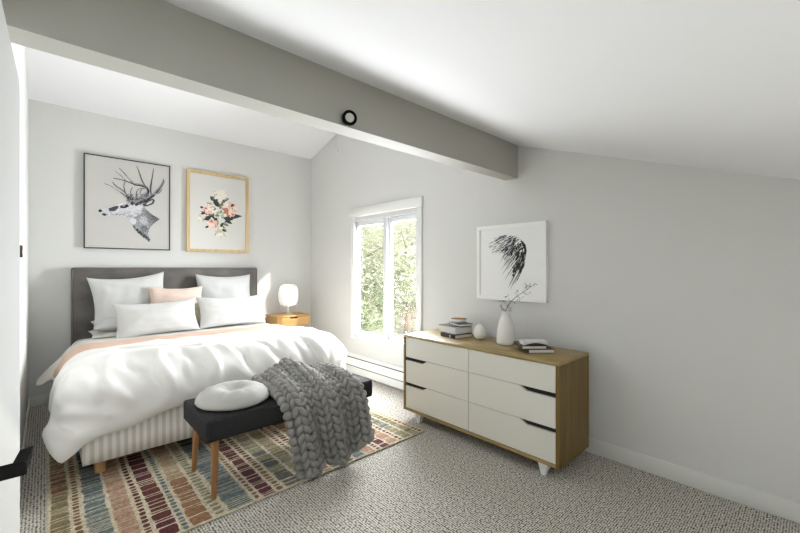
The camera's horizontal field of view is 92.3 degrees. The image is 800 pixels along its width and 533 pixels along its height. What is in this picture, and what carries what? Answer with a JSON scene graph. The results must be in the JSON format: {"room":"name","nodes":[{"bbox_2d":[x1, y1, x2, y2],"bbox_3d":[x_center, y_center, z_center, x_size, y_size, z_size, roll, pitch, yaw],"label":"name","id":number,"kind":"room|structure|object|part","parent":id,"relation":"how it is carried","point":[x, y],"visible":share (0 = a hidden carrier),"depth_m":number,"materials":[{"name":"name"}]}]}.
{"room":"bedroom","nodes":[
{"label":"bedroom","id":0,"kind":"room"},
{"bbox_2d":[11,43,27,449],"bbox_3d":[-1.385,-0.591,1.279,0.078,3.683,5.758,0,0,-43],"label":"wall","id":1,"kind":"structure","parent":0,"point":[19,51],"depth_m":2.65,"materials":[{"name":"grey paint"}]},
{"bbox_2d":[0,0,32,532],"bbox_3d":[-0.754,0.361,0.726,0.094,1.753,0.930,0,0,-43],"label":"door","id":2,"kind":"structure","parent":1,"relation":"in","point":[14,462],"depth_m":0.84,"materials":[{"name":"grey paint"}]},
{"bbox_3d":[-0.605,0.305,0.595,0.051,0.030,0.105,0,0,-43],"label":"lever","id":3,"kind":"part","parent":2,"relation":"part of","materials":[{"name":"black metal"}]},
{"bbox_2d":[20,398,29,496],"bbox_3d":[-1.352,1.205,1.309,0.012,0.090,5.758,0,0,-43],"label":"baseboard","id":4,"kind":"structure","parent":1,"relation":"attached to","point":[28,405],"depth_m":2.74,"materials":[{"name":"white paint"}]},
{"bbox_2d":[28,99,310,397],"bbox_3d":[-2.300,-0.176,4.406,2.976,2.852,0.078,0,0,-43],"label":"wall","id":5,"kind":"structure","parent":0,"point":[59,136],"depth_m":3.91,"materials":[{"name":"grey paint"}]},
{"bbox_2d":[30,394,49,407],"bbox_3d":[-2.297,1.205,4.346,2.718,0.090,0.014,0,0,-43],"label":"baseboard","id":6,"kind":"structure","parent":5,"relation":"attached to","point":[39,400],"depth_m":3.46,"materials":[{"name":"white paint"}]},
{"bbox_2d":[83,153,169,249],"bbox_3d":[-2.754,-0.638,3.908,0.720,0.907,0.035,0,0,-43],"label":"framed picture","id":7,"kind":"object","parent":5,"relation":"attached to","point":[126,203],"visible":1,"depth_m":3.88,"materials":[{"name":"black"}]},
{"bbox_2d":[186,169,248,252],"bbox_3d":[-2.119,-0.636,4.494,0.682,0.917,0.035,0,0,-43],"label":"framed picture","id":8,"kind":"object","parent":5,"relation":"attached to","point":[217,205],"visible":1,"depth_m":4.47,"materials":[{"name":"white paper"}]},
{"bbox_2d":[26,47,336,158],"bbox_3d":[-1.219,-2.023,3.235,2.976,1.089,3.264,0,0,-43],"label":"ceiling","id":9,"kind":"structure","parent":0,"point":[51,78],"depth_m":3.81,"materials":[{"name":"white paint"}]},
{"bbox_2d":[20,373,799,532],"bbox_3d":[-0.320,1.310,2.262,2.976,0.120,5.914,0,0,-43],"label":"floor","id":10,"kind":"structure","parent":0,"point":[442,478],"depth_m":2.09,"materials":[{"name":"carpet"}]},
{"bbox_2d":[46,407,424,532],"bbox_3d":[-1.219,1.243,2.886,2.115,0.011,1.865,0,0,-43],"label":"rug","id":11,"kind":"object","parent":10,"relation":"on","point":[155,489],"visible":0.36,"depth_m":2.21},
{"bbox_2d":[71,267,256,472],"bbox_3d":[-1.816,0.619,3.494,1.766,1.237,1.905,0,0,-43],"label":"bed","id":12,"kind":"object","parent":11,"relation":"on","point":[169,426],"visible":0.21,"depth_m":3.56,"materials":[{"name":"grey fabric"}]},
{"bbox_3d":[-1.825,1.183,2.337,0.068,0.107,0.068,0,0,-43],"label":"leg","id":13,"kind":"part","parent":12,"relation":"part of","materials":[{"name":"brown wood"}]},
{"bbox_2d":[72,323,253,344],"bbox_3d":[-1.791,0.770,3.466,1.740,0.230,1.773,0,0,-43],"label":"mattress","id":14,"kind":"object","parent":12,"relation":"on","point":[77,341],"visible":0.09,"depth_m":4.06,"materials":[{"name":"white fabric"}]},
{"bbox_2d":[88,330,116,338],"bbox_3d":[-2.550,0.608,3.675,0.660,0.095,0.400,0,0,-43],"label":"pillow","id":15,"kind":"object","parent":14,"relation":"on","point":[96,334],"visible":0.26,"depth_m":3.42,"materials":[{"name":"beige fabric"}]},
{"bbox_2d":[91,318,116,330],"bbox_3d":[-2.548,0.529,3.704,0.660,0.146,0.379,0,0,-43],"label":"pillow","id":16,"kind":"object","parent":15,"relation":"on","point":[108,324],"visible":0.23,"depth_m":3.44,"materials":[{"name":"grey fabric"}]},
{"bbox_2d":[86,272,163,329],"bbox_3d":[-2.622,0.305,3.742,0.670,0.527,0.190,0,0,-43],"label":"pillow","id":17,"kind":"object","parent":16,"relation":"on","point":[105,292],"visible":0.64,"depth_m":3.64,"materials":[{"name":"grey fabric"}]},
{"bbox_2d":[147,286,202,303],"bbox_3d":[-2.273,0.330,3.914,0.515,0.284,0.151,0,0,-43],"label":"pillow","id":18,"kind":"object","parent":16,"relation":"on","point":[157,295],"visible":0.51,"depth_m":3.85,"materials":[{"name":"fabric"}]},
{"bbox_2d":[36,323,267,385],"bbox_3d":[-1.995,0.756,3.567,2.012,0.282,0.465,0,0,-43],"label":"sheet","id":19,"kind":"object","parent":14,"relation":"on","point":[47,375],"visible":0.3,"depth_m":3.29,"materials":[{"name":"beige fabric"}]},
{"bbox_2d":[112,297,199,338],"bbox_3d":[-2.258,0.465,3.588,0.691,0.332,0.178,0,0,-43],"label":"pillow","id":20,"kind":"object","parent":19,"relation":"on","point":[133,320],"visible":0.94,"depth_m":3.51,"materials":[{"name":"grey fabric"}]},
{"bbox_2d":[196,294,265,328],"bbox_3d":[-1.772,0.455,4.064,0.680,0.310,0.181,0,0,-43],"label":"pillow","id":21,"kind":"object","parent":19,"relation":"on","point":[214,312],"visible":1,"depth_m":3.98,"materials":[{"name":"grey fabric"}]},
{"bbox_2d":[53,324,286,377],"bbox_3d":[-1.734,0.740,3.365,1.932,0.291,0.635,0,0,-43],"label":"blanket","id":22,"kind":"object","parent":14,"relation":"on","point":[88,346],"visible":0.38,"depth_m":3.21,"materials":[{"name":"pink fabric"}]},
{"bbox_2d":[42,326,346,463],"bbox_3d":[-1.411,0.852,3.012,2.041,0.652,0.869,0,0,-43],"label":"duvet","id":23,"kind":"object","parent":14,"relation":"on","point":[98,392],"visible":0.86,"depth_m":2.44,"materials":[{"name":"white fabric"}]},
{"bbox_2d":[194,303,199,326],"bbox_3d":[-2.108,0.485,3.905,0.440,0.250,0.131,0,0,-43],"label":"pillow","id":24,"kind":"object","parent":14,"relation":"on","point":[196,306],"visible":0.05,"depth_m":3.90,"materials":[{"name":"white fabric"}]},
{"bbox_3d":[-1.916,0.552,4.287,0.720,0.172,0.379,0,0,-43],"label":"pillow","id":25,"kind":"object","parent":14,"relation":"on","visible":0},
{"bbox_2d":[195,274,249,297],"bbox_3d":[-1.979,0.305,4.348,0.608,0.468,0.185,0,0,-43],"label":"pillow","id":26,"kind":"object","parent":25,"relation":"on","point":[238,286],"visible":0.54,"depth_m":4.30,"materials":[{"name":"grey fabric"}]},
{"bbox_3d":[-2.422,0.575,4.165,1.744,1.150,0.097,0,0,-43],"label":"headboard","id":27,"kind":"part","parent":12,"relation":"part of","materials":[{"name":"grey fabric"}]},
{"bbox_2d":[184,373,371,499],"bbox_3d":[-0.753,1.021,2.536,1.110,0.435,0.452,0,0,-43],"label":"bench","id":28,"kind":"object","parent":11,"relation":"on","point":[212,427],"visible":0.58,"depth_m":2.13,"materials":[{"name":"black fabric"}]},
{"bbox_3d":[-1.236,1.079,2.332,0.055,0.319,0.041,0,0,36],"label":"leg","id":29,"kind":"part","parent":28,"relation":"part of","materials":[{"name":"brown wood"}]},
{"bbox_3d":[-0.998,1.079,2.073,0.046,0.318,0.052,0,0,-43],"label":"leg","id":30,"kind":"part","parent":28,"relation":"part of","materials":[{"name":"brown wood"}]},
{"bbox_2d":[194,380,268,410],"bbox_3d":[-1.002,0.756,2.314,0.415,0.092,0.414,0,0,-43],"label":"round cushion","id":31,"kind":"object","parent":28,"relation":"on","point":[237,394],"visible":1,"depth_m":2.20,"materials":[{"name":"grey fabric"}]},
{"bbox_3d":[-0.753,0.862,2.536,1.110,0.116,0.452,0,0,-43],"label":"seat","id":32,"kind":"part","parent":28,"relation":"part of","materials":[{"name":"black fabric"}]},
{"bbox_2d":[252,357,374,479],"bbox_3d":[-0.600,0.939,2.586,0.644,0.580,0.756,0,0,-43],"label":"knitted throw","id":33,"kind":"object","parent":28,"relation":"on","point":[325,407],"visible":0.99,"depth_m":2.38,"materials":[{"name":"grey fabric"}]},
{"bbox_2d":[266,312,309,326],"bbox_3d":[-1.436,0.662,4.917,0.440,0.135,0.338,0,0,-43],"label":"nightstand","id":34,"kind":"object","parent":10,"relation":"on","point":[296,318],"visible":0.81,"depth_m":4.81,"materials":[{"name":"brown wood"}]},
{"bbox_2d":[278,284,297,313],"bbox_3d":[-1.431,0.404,4.926,0.245,0.383,0.245,0,0,-43],"label":"table lamp","id":35,"kind":"object","parent":34,"relation":"on","point":[288,293],"visible":1,"depth_m":4.83,"materials":[{"name":"white glass"}]},
{"bbox_3d":[-1.431,0.522,4.926,0.242,0.145,0.242,0,0,-43],"label":"lamp frame","id":36,"kind":"part","parent":35,"relation":"part of","materials":[{"name":"white paint"}]},
{"bbox_3d":[-1.328,0.674,4.799,0.396,0.108,0.018,0,0,-43],"label":"drawer","id":37,"kind":"part","parent":34,"relation":"part of","materials":[{"name":"brown wood"}]},
{"bbox_2d":[404,329,588,475],"bbox_3d":[0.633,0.902,2.849,0.429,0.696,1.312,0,0,-43],"label":"dresser","id":38,"kind":"object","parent":10,"relation":"on","point":[534,406],"visible":0.99,"depth_m":2.51,"materials":[{"name":"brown wood"}]},
{"bbox_3d":[0.195,0.873,3.324,0.429,0.598,0.020,0,0,-43],"label":"panel","id":39,"kind":"part","parent":38,"relation":"part of","materials":[{"name":"brown wood"}]},
{"bbox_3d":[0.146,0.753,3.098,0.005,0.032,0.240,0,0,-43],"label":"finger pull","id":40,"kind":"part","parent":38,"relation":"part of","materials":[{"name":"black"}]},
{"bbox_3d":[0.146,0.961,3.098,0.005,0.032,0.240,0,0,-43],"label":"finger pull","id":41,"kind":"part","parent":38,"relation":"part of","materials":[{"name":"black"}]},
{"bbox_3d":[0.171,1.211,3.111,0.075,0.078,0.070,0,0,-43],"label":"leg","id":42,"kind":"part","parent":38,"relation":"part of","materials":[{"name":"white paint"}]},
{"bbox_3d":[0.271,1.048,2.944,0.018,0.203,0.635,0,0,-43],"label":"drawer","id":43,"kind":"part","parent":38,"relation":"part of","materials":[{"name":"white paint"}]},
{"bbox_3d":[0.271,0.841,2.944,0.018,0.205,0.635,0,0,-43],"label":"drawer","id":44,"kind":"part","parent":38,"relation":"part of","materials":[{"name":"white paint"}]},
{"bbox_3d":[0.271,0.656,2.944,0.018,0.158,0.635,0,0,-43],"label":"drawer","id":45,"kind":"part","parent":38,"relation":"part of","materials":[{"name":"white paint"}]},
{"bbox_2d":[441,332,472,338],"bbox_3d":[0.454,0.539,3.087,0.186,0.028,0.175,0,0,-33],"label":"book","id":46,"kind":"object","parent":38,"relation":"on","point":[445,334],"visible":0.86,"depth_m":3.02,"materials":[{"name":"black paper"}]},
{"bbox_2d":[439,325,471,333],"bbox_3d":[0.456,0.501,3.143,0.185,0.046,0.205,0,0,-33],"label":"book","id":47,"kind":"object","parent":46,"relation":"on","point":[466,329],"visible":0.88,"depth_m":3.07,"materials":[{"name":"white paper"}]},
{"bbox_2d":[439,323,457,327],"bbox_3d":[0.432,0.475,3.167,0.150,0.006,0.170,0,0,-39],"label":"notebook","id":48,"kind":"object","parent":47,"relation":"on","point":[445,324],"visible":0.52,"depth_m":3.12,"materials":[{"name":"grey paper"}]},
{"bbox_2d":[449,322,472,326],"bbox_3d":[0.501,0.462,3.152,0.130,0.018,0.165,0,0,-20],"label":"book","id":49,"kind":"object","parent":48,"relation":"on","point":[451,323],"visible":0.76,"depth_m":3.11,"materials":[{"name":"grey paper"}]},
{"bbox_2d":[450,317,466,322],"bbox_3d":[0.479,0.435,3.144,0.132,0.034,0.132,0,0,-43],"label":"dish","id":50,"kind":"object","parent":49,"relation":"on","point":[455,320],"visible":1,"depth_m":3.11,"materials":[{"name":"white ceramic"}]},
{"bbox_2d":[474,323,485,339],"bbox_3d":[0.613,0.492,2.955,0.094,0.123,0.094,0,0,-43],"label":"egg ornament","id":51,"kind":"object","parent":38,"relation":"on","point":[479,330],"visible":1,"depth_m":2.92,"materials":[{"name":"white ceramic"}]},
{"bbox_3d":[0.633,1.162,2.849,0.429,0.020,1.272,0,0,-43],"label":"panel","id":52,"kind":"part","parent":38,"relation":"part of","materials":[{"name":"brown wood"}]},
{"bbox_2d":[496,310,514,345],"bbox_3d":[0.766,0.433,2.782,0.132,0.240,0.132,0,0,-43],"label":"vase","id":53,"kind":"object","parent":38,"relation":"on","point":[505,335],"visible":0.93,"depth_m":2.74,"materials":[{"name":"white ceramic"}]},
{"bbox_2d":[500,284,536,311],"bbox_3d":[0.858,0.234,2.783,0.259,0.244,0.066,0,0,-5],"label":"branch","id":54,"kind":"object","parent":53,"relation":"in","point":[526,284],"visible":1,"depth_m":2.78,"materials":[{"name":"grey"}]},
{"bbox_3d":[0.702,1.048,2.478,0.018,0.203,0.627,0,0,-43],"label":"drawer","id":55,"kind":"part","parent":38,"relation":"part of","materials":[{"name":"white paint"}]},
{"bbox_3d":[0.702,0.841,2.478,0.018,0.205,0.627,0,0,-43],"label":"drawer","id":56,"kind":"part","parent":38,"relation":"part of","materials":[{"name":"white paint"}]},
{"bbox_3d":[0.702,0.656,2.478,0.018,0.158,0.627,0,0,-43],"label":"drawer","id":57,"kind":"part","parent":38,"relation":"part of","materials":[{"name":"white paint"}]},
{"bbox_2d":[522,345,554,352],"bbox_3d":[0.910,0.541,2.579,0.172,0.024,0.205,0,0,-2],"label":"book","id":58,"kind":"object","parent":38,"relation":"on","point":[549,349],"visible":0.55,"depth_m":2.48,"materials":[{"name":"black paper"}]},
{"bbox_2d":[514,341,546,348],"bbox_3d":[0.868,0.518,2.566,0.165,0.021,0.165,0,0,-1],"label":"book","id":59,"kind":"object","parent":58,"relation":"on","point":[516,343],"visible":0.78,"depth_m":2.49,"materials":[{"name":"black paper"}]},
{"bbox_2d":[519,339,547,344],"bbox_3d":[0.883,0.494,2.542,0.158,0.025,0.091,0,0,-1],"label":"book","id":60,"kind":"object","parent":59,"relation":"on","point":[522,341],"visible":1,"depth_m":2.50,"materials":[{"name":"white paper"}]},
{"bbox_3d":[0.842,0.753,2.344,0.005,0.032,0.240,0,0,-43],"label":"finger pull","id":61,"kind":"part","parent":38,"relation":"part of","materials":[{"name":"black"}]},
{"bbox_3d":[0.842,0.961,2.344,0.005,0.032,0.240,0,0,-43],"label":"finger pull","id":62,"kind":"part","parent":38,"relation":"part of","materials":[{"name":"black"}]},
{"bbox_3d":[0.886,1.211,2.336,0.075,0.078,0.070,0,0,-43],"label":"leg","id":63,"kind":"part","parent":38,"relation":"part of","materials":[{"name":"white paint"}]},
{"bbox_3d":[1.071,0.873,2.374,0.429,0.598,0.020,0,0,-43],"label":"panel","id":64,"kind":"part","parent":38,"relation":"part of","materials":[{"name":"brown wood"}]},
{"bbox_2d":[163,0,799,179],"bbox_3d":[0.782,-0.556,1.068,2.976,1.034,2.665,0,0,-43],"label":"ceiling","id":65,"kind":"structure","parent":0,"point":[707,84],"depth_m":1.16,"materials":[{"name":"white paint"}]},
{"bbox_2d":[1,0,517,179],"bbox_3d":[-0.154,-0.883,2.082,2.820,0.373,0.115,0,0,-43],"label":"ceiling beam","id":66,"kind":"structure","parent":65,"relation":"attached to","point":[161,42],"depth_m":1.55,"materials":[{"name":"grey paint"}]},
{"bbox_2d":[342,110,356,125],"bbox_3d":[-0.252,-0.727,1.883,0.072,0.072,0.059,0,0,-21],"label":"spotlight","id":67,"kind":"object","parent":66,"relation":"attached to","point":[349,118],"visible":1,"depth_m":1.86,"materials":[{"name":"black metal"}]},
{"bbox_2d":[311,134,799,502],"bbox_3d":[0.745,-0.581,3.245,0.078,3.663,5.758,0,0,-43],"label":"wall","id":68,"kind":"structure","parent":0,"point":[679,285],"depth_m":2.40,"materials":[{"name":"grey paint"}]},
{"bbox_2d":[346,352,403,389],"bbox_3d":[-0.396,1.127,4.364,0.076,0.210,2.450,0,0,-43],"label":"baseboard heater","id":69,"kind":"object","parent":68,"relation":"attached to","point":[390,374],"visible":0.3,"depth_m":4.17,"materials":[{"name":"white metal"}]},
{"bbox_3d":[-0.420,1.100,4.341,0.010,0.084,2.450,0,0,-43],"label":"panel","id":70,"kind":"part","parent":69,"relation":"part of","materials":[{"name":"white metal"}]},
{"bbox_2d":[349,196,422,349],"bbox_3d":[-0.165,0.075,4.211,0.104,1.540,1.218,0,0,-43],"label":"window","id":71,"kind":"structure","parent":68,"relation":"in","point":[387,339],"depth_m":4.16,"materials":[{"name":"white paint"}]},
{"bbox_3d":[-0.329,0.123,4.416,0.040,1.335,0.533,0,0,-43],"label":"sash","id":72,"kind":"part","parent":71,"relation":"part of","materials":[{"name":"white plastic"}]},
{"bbox_3d":[-0.157,0.120,4.218,0.082,1.362,1.092,0,0,-43],"label":"frame","id":73,"kind":"part","parent":71,"relation":"part of","materials":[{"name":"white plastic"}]},
{"bbox_3d":[0.046,0.123,4.010,0.040,1.335,0.458,0,0,-43],"label":"sash","id":74,"kind":"part","parent":71,"relation":"part of","materials":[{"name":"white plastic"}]},
{"bbox_2d":[477,221,547,302],"bbox_3d":[0.866,-0.041,3.026,0.038,0.599,0.609,0,0,-43],"label":"framed picture","id":75,"kind":"object","parent":68,"relation":"attached to","point":[510,257],"visible":1,"depth_m":2.99,"materials":[{"name":"white paper"}]},
{"bbox_2d":[584,437,799,523],"bbox_3d":[1.578,1.200,2.274,0.014,0.100,3.200,0,0,-43],"label":"baseboard","id":76,"kind":"structure","parent":68,"relation":"attached to","point":[777,506],"depth_m":2.14,"materials":[{"name":"white paint"}]},
{"label":"outside","id":77,"kind":"structure","parent":0,"visible":0},
{"bbox_2d":[363,291,415,338],"bbox_3d":[2.433,1.900,15.856,18.913,0.100,32.000,0,0,-43],"label":"ground","id":78,"kind":"structure","parent":77,"point":[400,333],"depth_m":11.64,"materials":[{"name":"white"}]},
{"bbox_2d":[360,292,382,330],"bbox_3d":[-0.842,1.206,8.228,1.608,1.302,1.210,0,0,-43],"label":"shrub","id":79,"kind":"object","parent":78,"relation":"on","point":[366,316],"visible":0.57,"depth_m":8.14,"materials":[{"name":"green plant"}]},
{"bbox_2d":[360,220,415,333],"bbox_3d":[0.001,-0.201,10.091,3.647,4.132,3.281,0,0,-43],"label":"leafy tree","id":80,"kind":"object","parent":78,"relation":"on","point":[405,251],"visible":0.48,"depth_m":9.28,"materials":[{"name":"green plant"}]},
{"bbox_2d":[360,225,415,338],"bbox_3d":[-1.014,-0.177,10.030,2.940,4.074,4.195,0,0,-9],"label":"leafy tree","id":81,"kind":"object","parent":78,"relation":"on","point":[372,330],"visible":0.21,"depth_m":9.57,"materials":[{"name":"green plant"}]},
{"bbox_2d":[360,220,415,326],"bbox_3d":[-1.292,-0.873,13.389,4.799,5.521,3.761,0,0,22],"label":"leafy tree","id":82,"kind":"object","parent":78,"relation":"on","point":[397,223],"visible":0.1,"depth_m":13.06,"materials":[{"name":"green plant"}]},
{"bbox_2d":[360,221,415,309],"bbox_3d":[-0.597,-1.239,17.221,7.181,6.261,6.121,0,0,-40],"label":"leafy tree","id":83,"kind":"object","parent":78,"relation":"on","point":[405,228],"visible":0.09,"depth_m":15.85,"materials":[{"name":"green plant"}]},
{"bbox_2d":[362,220,415,332],"bbox_3d":[0.944,-0.609,11.663,4.264,4.949,4.101,0,0,-18],"label":"leafy tree","id":84,"kind":"object","parent":78,"relation":"on","point":[413,229],"visible":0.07,"depth_m":11.33,"materials":[{"name":"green plant"}]},
{"bbox_2d":[367,222,415,308],"bbox_3d":[2.108,-1.581,15.579,5.660,7.012,6.276,0,0,-40],"label":"leafy tree","id":85,"kind":"object","parent":78,"relation":"on","point":[400,222],"visible":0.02,"depth_m":15.90,"materials":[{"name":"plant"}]}
]}

